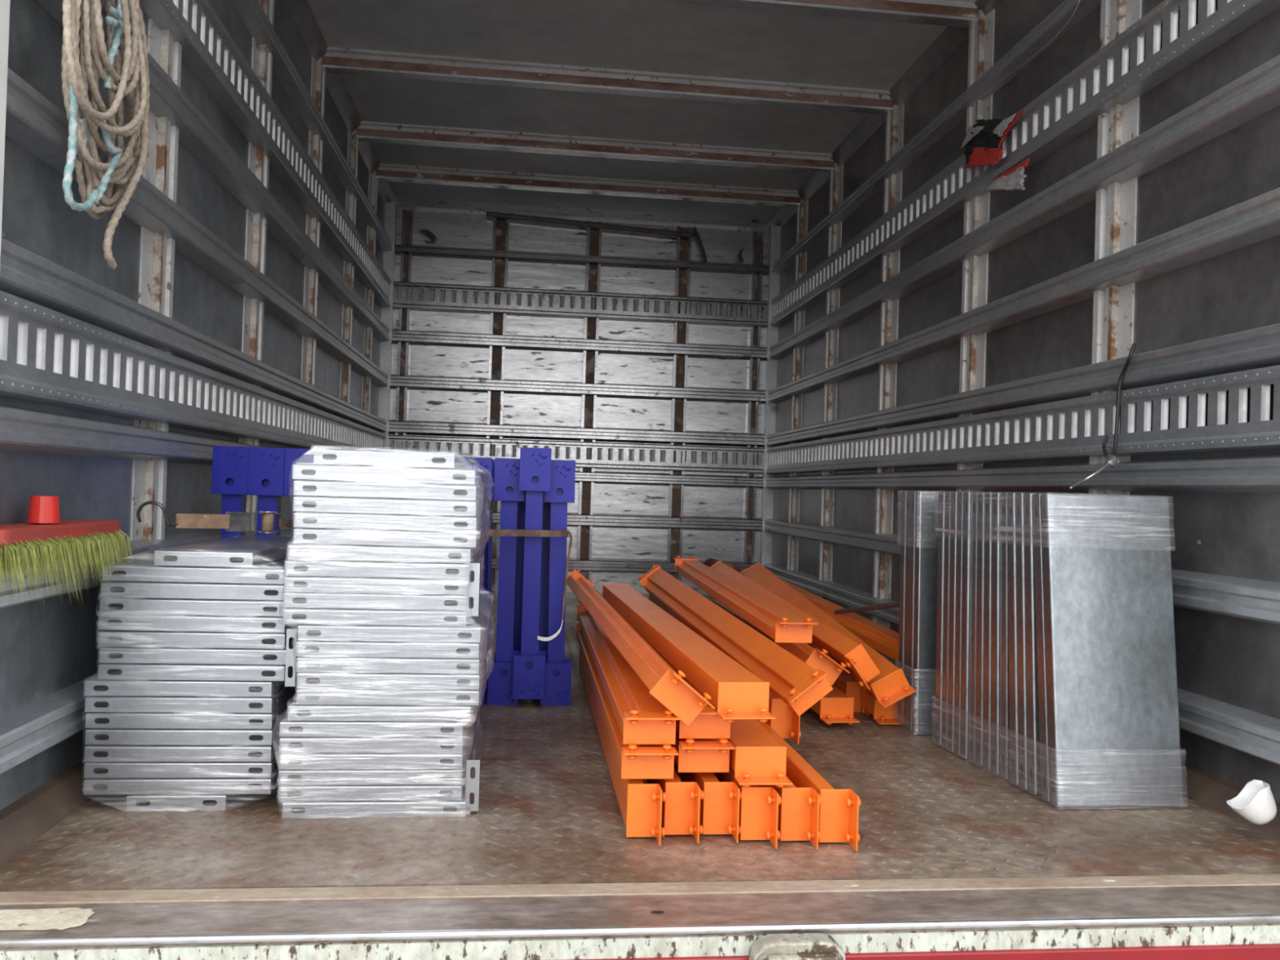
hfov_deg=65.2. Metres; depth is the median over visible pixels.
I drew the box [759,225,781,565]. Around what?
trim
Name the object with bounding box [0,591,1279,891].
floor
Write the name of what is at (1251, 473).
trim
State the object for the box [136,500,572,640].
strap
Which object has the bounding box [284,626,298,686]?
divider
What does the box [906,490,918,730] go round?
metal shelf
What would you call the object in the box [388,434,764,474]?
trim
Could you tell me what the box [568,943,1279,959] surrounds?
trim
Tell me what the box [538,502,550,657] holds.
support
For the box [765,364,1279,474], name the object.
slotted wall rail
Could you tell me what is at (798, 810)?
beam
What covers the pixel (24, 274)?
trim
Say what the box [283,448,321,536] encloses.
support
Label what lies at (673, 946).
trim
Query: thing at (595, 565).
trim
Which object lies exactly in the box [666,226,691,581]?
trim
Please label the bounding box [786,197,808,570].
trim
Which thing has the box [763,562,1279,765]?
trim
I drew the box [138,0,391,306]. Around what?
trim
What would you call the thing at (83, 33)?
rope coil
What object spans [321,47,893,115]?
trim
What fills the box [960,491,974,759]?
metal shelf
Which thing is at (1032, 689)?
metal shelf
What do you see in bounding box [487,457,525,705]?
support
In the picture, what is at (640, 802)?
beam
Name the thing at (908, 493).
metal shelf
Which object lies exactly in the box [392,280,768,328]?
trim
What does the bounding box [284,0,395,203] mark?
trim
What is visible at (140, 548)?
trim
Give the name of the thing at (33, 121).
trim
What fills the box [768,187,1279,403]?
trim
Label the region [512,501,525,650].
support
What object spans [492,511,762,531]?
trim
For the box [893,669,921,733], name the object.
wrap
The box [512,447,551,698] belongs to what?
support
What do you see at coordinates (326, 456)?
metal shelf
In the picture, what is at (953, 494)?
metal shelf
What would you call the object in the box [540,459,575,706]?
support
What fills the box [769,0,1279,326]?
trim
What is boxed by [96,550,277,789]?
wrap
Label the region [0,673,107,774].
trim
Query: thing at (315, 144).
trim
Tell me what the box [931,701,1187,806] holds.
wrap
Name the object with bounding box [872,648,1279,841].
trim
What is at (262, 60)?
trim
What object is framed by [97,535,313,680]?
metal shelf
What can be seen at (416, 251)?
trim
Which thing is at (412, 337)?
trim
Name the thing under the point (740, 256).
ribbon
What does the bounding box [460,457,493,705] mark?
support
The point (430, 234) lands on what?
ribbon
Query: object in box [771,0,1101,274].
trim
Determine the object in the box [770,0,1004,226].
trim
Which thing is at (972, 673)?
metal shelf
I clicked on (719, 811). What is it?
beam
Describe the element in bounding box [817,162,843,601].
trim
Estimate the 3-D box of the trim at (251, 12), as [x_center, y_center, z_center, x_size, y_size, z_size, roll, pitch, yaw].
[-1.197,-1.338,3.624,0.050,0.062,4.239,2,-1,-6]
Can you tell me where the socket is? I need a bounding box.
[26,495,59,523]
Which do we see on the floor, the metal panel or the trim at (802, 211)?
the metal panel
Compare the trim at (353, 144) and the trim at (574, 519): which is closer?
the trim at (353, 144)
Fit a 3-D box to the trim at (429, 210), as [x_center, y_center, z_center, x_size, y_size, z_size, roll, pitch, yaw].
[-0.311,-1.524,5.853,1.960,0.025,0.020,2,-1,-6]
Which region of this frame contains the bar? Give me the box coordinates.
[834,601,899,613]
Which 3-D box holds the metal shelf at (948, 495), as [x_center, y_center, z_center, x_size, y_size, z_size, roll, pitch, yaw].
[0.881,0.345,2.463,0.268,0.625,0.029,2,-2,-6]
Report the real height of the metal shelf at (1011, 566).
0.625 m
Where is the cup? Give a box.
[1226,779,1276,824]
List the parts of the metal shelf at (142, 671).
metal shelf, metal shelf, metal shelf, metal shelf, metal shelf, metal shelf, metal shelf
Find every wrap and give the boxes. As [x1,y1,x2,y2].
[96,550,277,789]
[272,445,494,814]
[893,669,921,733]
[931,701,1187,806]
[934,493,1174,547]
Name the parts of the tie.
cord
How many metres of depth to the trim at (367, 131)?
4.70 m
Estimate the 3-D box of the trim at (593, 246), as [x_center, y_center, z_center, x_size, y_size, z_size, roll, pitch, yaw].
[-0.298,-0.426,5.839,0.085,2.170,0.035,2,-1,-6]
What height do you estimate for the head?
0.191 m
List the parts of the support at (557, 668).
plate, post, plate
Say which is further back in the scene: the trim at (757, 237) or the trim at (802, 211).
the trim at (757, 237)
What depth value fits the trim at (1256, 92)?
2.58 m
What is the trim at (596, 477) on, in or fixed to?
attached to the wall at (451, 230)
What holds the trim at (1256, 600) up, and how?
attached to the wall at (1235, 661)
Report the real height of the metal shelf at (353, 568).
0.201 m
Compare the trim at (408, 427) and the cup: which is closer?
the cup
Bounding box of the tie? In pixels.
[1069,343,1136,488]
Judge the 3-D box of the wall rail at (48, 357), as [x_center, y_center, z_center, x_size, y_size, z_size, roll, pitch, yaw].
[-1.228,-0.198,3.590,0.052,0.158,4.193,2,-1,-6]
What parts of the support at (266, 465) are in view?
plate, post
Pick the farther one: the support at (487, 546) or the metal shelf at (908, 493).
the support at (487, 546)
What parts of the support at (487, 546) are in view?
plate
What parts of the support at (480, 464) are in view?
post, plate, plate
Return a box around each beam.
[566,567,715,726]
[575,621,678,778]
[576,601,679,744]
[578,647,666,845]
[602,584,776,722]
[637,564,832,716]
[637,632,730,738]
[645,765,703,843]
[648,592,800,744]
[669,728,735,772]
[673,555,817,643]
[674,760,741,843]
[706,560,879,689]
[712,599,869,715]
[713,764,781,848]
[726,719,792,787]
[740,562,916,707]
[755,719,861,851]
[755,776,822,849]
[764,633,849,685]
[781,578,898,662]
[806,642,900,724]
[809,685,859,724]
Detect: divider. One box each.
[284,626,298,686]
[463,561,480,616]
[465,755,480,811]
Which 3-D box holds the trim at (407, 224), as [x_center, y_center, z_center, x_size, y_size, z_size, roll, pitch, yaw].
[-1.361,-0.459,5.719,0.060,2.170,0.035,2,-1,-6]
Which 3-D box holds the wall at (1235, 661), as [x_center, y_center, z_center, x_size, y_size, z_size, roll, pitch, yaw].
[1.059,-0.441,3.817,0.030,2.320,4.420,2,-1,-6]
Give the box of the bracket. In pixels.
[748,933,845,959]
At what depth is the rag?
3.06 m
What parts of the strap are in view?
loose cord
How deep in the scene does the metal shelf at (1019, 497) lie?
2.13 m
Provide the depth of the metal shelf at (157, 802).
1.82 m
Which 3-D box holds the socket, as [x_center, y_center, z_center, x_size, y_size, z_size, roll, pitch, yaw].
[-0.994,0.049,1.668,0.048,0.044,0.048,2,-1,-6]
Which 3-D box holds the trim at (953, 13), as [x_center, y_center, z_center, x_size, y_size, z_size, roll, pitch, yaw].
[-0.007,-1.577,3.188,2.260,0.068,0.106,2,-1,-6]
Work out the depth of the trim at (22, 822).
1.72 m
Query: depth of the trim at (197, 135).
2.72 m
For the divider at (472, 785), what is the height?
0.094 m
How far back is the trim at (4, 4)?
1.50 m
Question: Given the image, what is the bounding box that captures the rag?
[960,107,1029,190]
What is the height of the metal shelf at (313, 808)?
0.432 m
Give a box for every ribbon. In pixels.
[418,229,436,239]
[692,226,706,262]
[737,248,743,263]
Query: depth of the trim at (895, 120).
4.04 m
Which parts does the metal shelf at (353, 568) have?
metal shelf, metal shelf, metal shelf, metal shelf, metal shelf, metal shelf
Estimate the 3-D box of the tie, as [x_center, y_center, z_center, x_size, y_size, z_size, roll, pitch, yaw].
[1.071,-0.148,2.293,0.082,0.344,0.243,1,-1,41]
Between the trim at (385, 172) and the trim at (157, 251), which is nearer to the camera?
the trim at (157, 251)
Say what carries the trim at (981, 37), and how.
attached to the wall at (1235, 661)
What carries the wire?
attached to the wall at (1235, 661)
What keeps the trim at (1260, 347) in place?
attached to the wall at (1235, 661)
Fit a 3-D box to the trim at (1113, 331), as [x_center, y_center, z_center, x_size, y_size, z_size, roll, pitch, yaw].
[1.180,-0.447,2.507,0.024,2.230,0.160,2,-1,-6]
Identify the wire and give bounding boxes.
[895,0,1079,159]
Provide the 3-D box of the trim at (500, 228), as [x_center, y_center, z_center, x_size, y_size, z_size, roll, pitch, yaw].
[-0.835,-0.443,5.779,0.090,2.170,0.035,2,-1,-6]
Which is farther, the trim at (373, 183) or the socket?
the trim at (373, 183)
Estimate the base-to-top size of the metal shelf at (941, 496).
0.625 m
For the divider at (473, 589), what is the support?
attached to the metal shelf at (313, 808)
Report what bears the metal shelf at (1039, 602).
on the floor
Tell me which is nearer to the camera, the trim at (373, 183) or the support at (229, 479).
the support at (229, 479)
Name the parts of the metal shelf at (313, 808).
metal shelf, metal shelf, metal shelf, metal shelf, metal shelf, metal shelf, metal shelf, metal shelf, metal shelf, metal shelf, metal shelf, metal shelf, metal shelf, metal shelf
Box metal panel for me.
[1040,493,1182,806]
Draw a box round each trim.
[0,0,9,262]
[0,238,386,432]
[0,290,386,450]
[0,404,327,465]
[0,518,293,608]
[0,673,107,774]
[0,751,107,865]
[0,873,1279,904]
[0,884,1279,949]
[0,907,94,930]
[0,914,1279,947]
[0,923,1279,959]
[4,66,388,387]
[36,0,390,342]
[129,17,182,541]
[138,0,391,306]
[230,0,392,252]
[238,0,274,527]
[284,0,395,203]
[298,56,325,448]
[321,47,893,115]
[336,128,359,481]
[355,120,835,173]
[361,170,377,428]
[375,163,800,207]
[377,202,397,451]
[388,419,764,447]
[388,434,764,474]
[390,374,765,404]
[391,328,767,360]
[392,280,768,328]
[394,209,413,451]
[394,244,769,275]
[416,206,751,231]
[486,211,695,242]
[486,218,509,591]
[491,556,759,573]
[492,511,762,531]
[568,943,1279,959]
[574,470,763,488]
[577,220,602,582]
[647,0,979,28]
[651,910,663,913]
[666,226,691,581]
[742,231,763,563]
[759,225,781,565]
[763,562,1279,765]
[764,518,1279,625]
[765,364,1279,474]
[765,454,1279,493]
[766,323,1279,447]
[768,54,1279,359]
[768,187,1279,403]
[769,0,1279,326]
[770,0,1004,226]
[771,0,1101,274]
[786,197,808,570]
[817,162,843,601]
[871,100,904,628]
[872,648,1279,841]
[956,8,995,492]
[1088,0,1142,495]
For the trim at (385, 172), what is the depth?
5.29 m
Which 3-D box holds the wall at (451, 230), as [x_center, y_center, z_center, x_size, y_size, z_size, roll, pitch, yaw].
[-0.346,-0.447,5.867,2.300,2.290,0.030,2,-1,-6]
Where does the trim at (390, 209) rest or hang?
attached to the wall at (47, 647)
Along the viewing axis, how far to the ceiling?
3.93 m
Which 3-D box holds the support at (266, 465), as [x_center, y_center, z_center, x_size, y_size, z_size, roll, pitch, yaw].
[-0.937,0.262,2.503,0.092,0.685,0.072,2,-1,-6]
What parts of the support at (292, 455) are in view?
post, plate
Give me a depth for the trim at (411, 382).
5.80 m
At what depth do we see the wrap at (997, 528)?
2.16 m
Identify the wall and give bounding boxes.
[0,0,385,810]
[390,196,774,595]
[771,0,1279,803]
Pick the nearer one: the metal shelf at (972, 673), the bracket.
the bracket
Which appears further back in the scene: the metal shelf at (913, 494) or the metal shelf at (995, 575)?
the metal shelf at (913, 494)
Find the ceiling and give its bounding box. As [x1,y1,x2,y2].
[306,0,947,219]
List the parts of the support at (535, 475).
plate, post, plate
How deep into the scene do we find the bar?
3.20 m
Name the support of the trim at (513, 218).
attached to the wall at (451, 230)
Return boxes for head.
[0,495,133,603]
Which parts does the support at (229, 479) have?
plate, post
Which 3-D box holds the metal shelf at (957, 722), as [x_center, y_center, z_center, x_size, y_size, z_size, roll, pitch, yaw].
[0.892,0.344,2.403,0.268,0.625,0.029,2,-2,-6]
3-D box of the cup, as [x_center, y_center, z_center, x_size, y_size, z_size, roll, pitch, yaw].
[1.117,0.590,1.829,0.076,0.074,0.070,2,-1,-28]
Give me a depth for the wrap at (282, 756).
1.81 m
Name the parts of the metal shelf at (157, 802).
metal shelf, metal shelf, metal shelf, metal shelf, metal shelf, metal shelf, metal shelf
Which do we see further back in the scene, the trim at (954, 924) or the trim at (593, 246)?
the trim at (593, 246)
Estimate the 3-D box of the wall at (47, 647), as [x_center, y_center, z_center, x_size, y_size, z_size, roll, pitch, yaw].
[-1.255,-0.514,3.555,0.030,2.320,4.420,2,-1,-6]
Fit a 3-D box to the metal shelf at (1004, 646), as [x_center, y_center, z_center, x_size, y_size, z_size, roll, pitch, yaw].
[0.933,0.344,2.217,0.268,0.625,0.061,2,-1,-6]
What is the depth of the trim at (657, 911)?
1.44 m
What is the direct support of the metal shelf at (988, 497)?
on the floor
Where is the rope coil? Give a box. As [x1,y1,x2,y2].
[61,0,150,269]
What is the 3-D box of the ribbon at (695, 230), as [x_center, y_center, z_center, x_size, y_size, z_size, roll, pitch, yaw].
[0.350,-1.382,5.875,0.096,0.214,0.003,2,-1,-6]
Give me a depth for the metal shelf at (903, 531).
2.69 m
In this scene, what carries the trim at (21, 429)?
attached to the wall at (47, 647)
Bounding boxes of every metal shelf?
[83,663,310,810]
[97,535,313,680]
[278,557,491,817]
[284,463,488,578]
[313,448,473,469]
[897,490,908,724]
[902,490,913,728]
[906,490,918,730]
[911,490,941,733]
[934,491,947,746]
[941,491,954,748]
[946,491,959,752]
[953,491,966,755]
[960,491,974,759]
[968,491,981,763]
[975,491,988,767]
[982,492,995,771]
[991,492,1004,775]
[1000,492,1020,779]
[1006,492,1022,785]
[1014,492,1032,790]
[1023,493,1129,795]
[1032,493,1054,801]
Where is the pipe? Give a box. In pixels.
[703,558,738,572]
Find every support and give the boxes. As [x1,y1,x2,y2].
[211,445,255,539]
[247,446,289,536]
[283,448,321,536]
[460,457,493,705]
[482,459,495,695]
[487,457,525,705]
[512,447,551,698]
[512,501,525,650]
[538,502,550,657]
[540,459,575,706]
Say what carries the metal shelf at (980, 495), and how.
on the floor
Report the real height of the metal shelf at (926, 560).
0.625 m
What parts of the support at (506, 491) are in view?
plate, post, plate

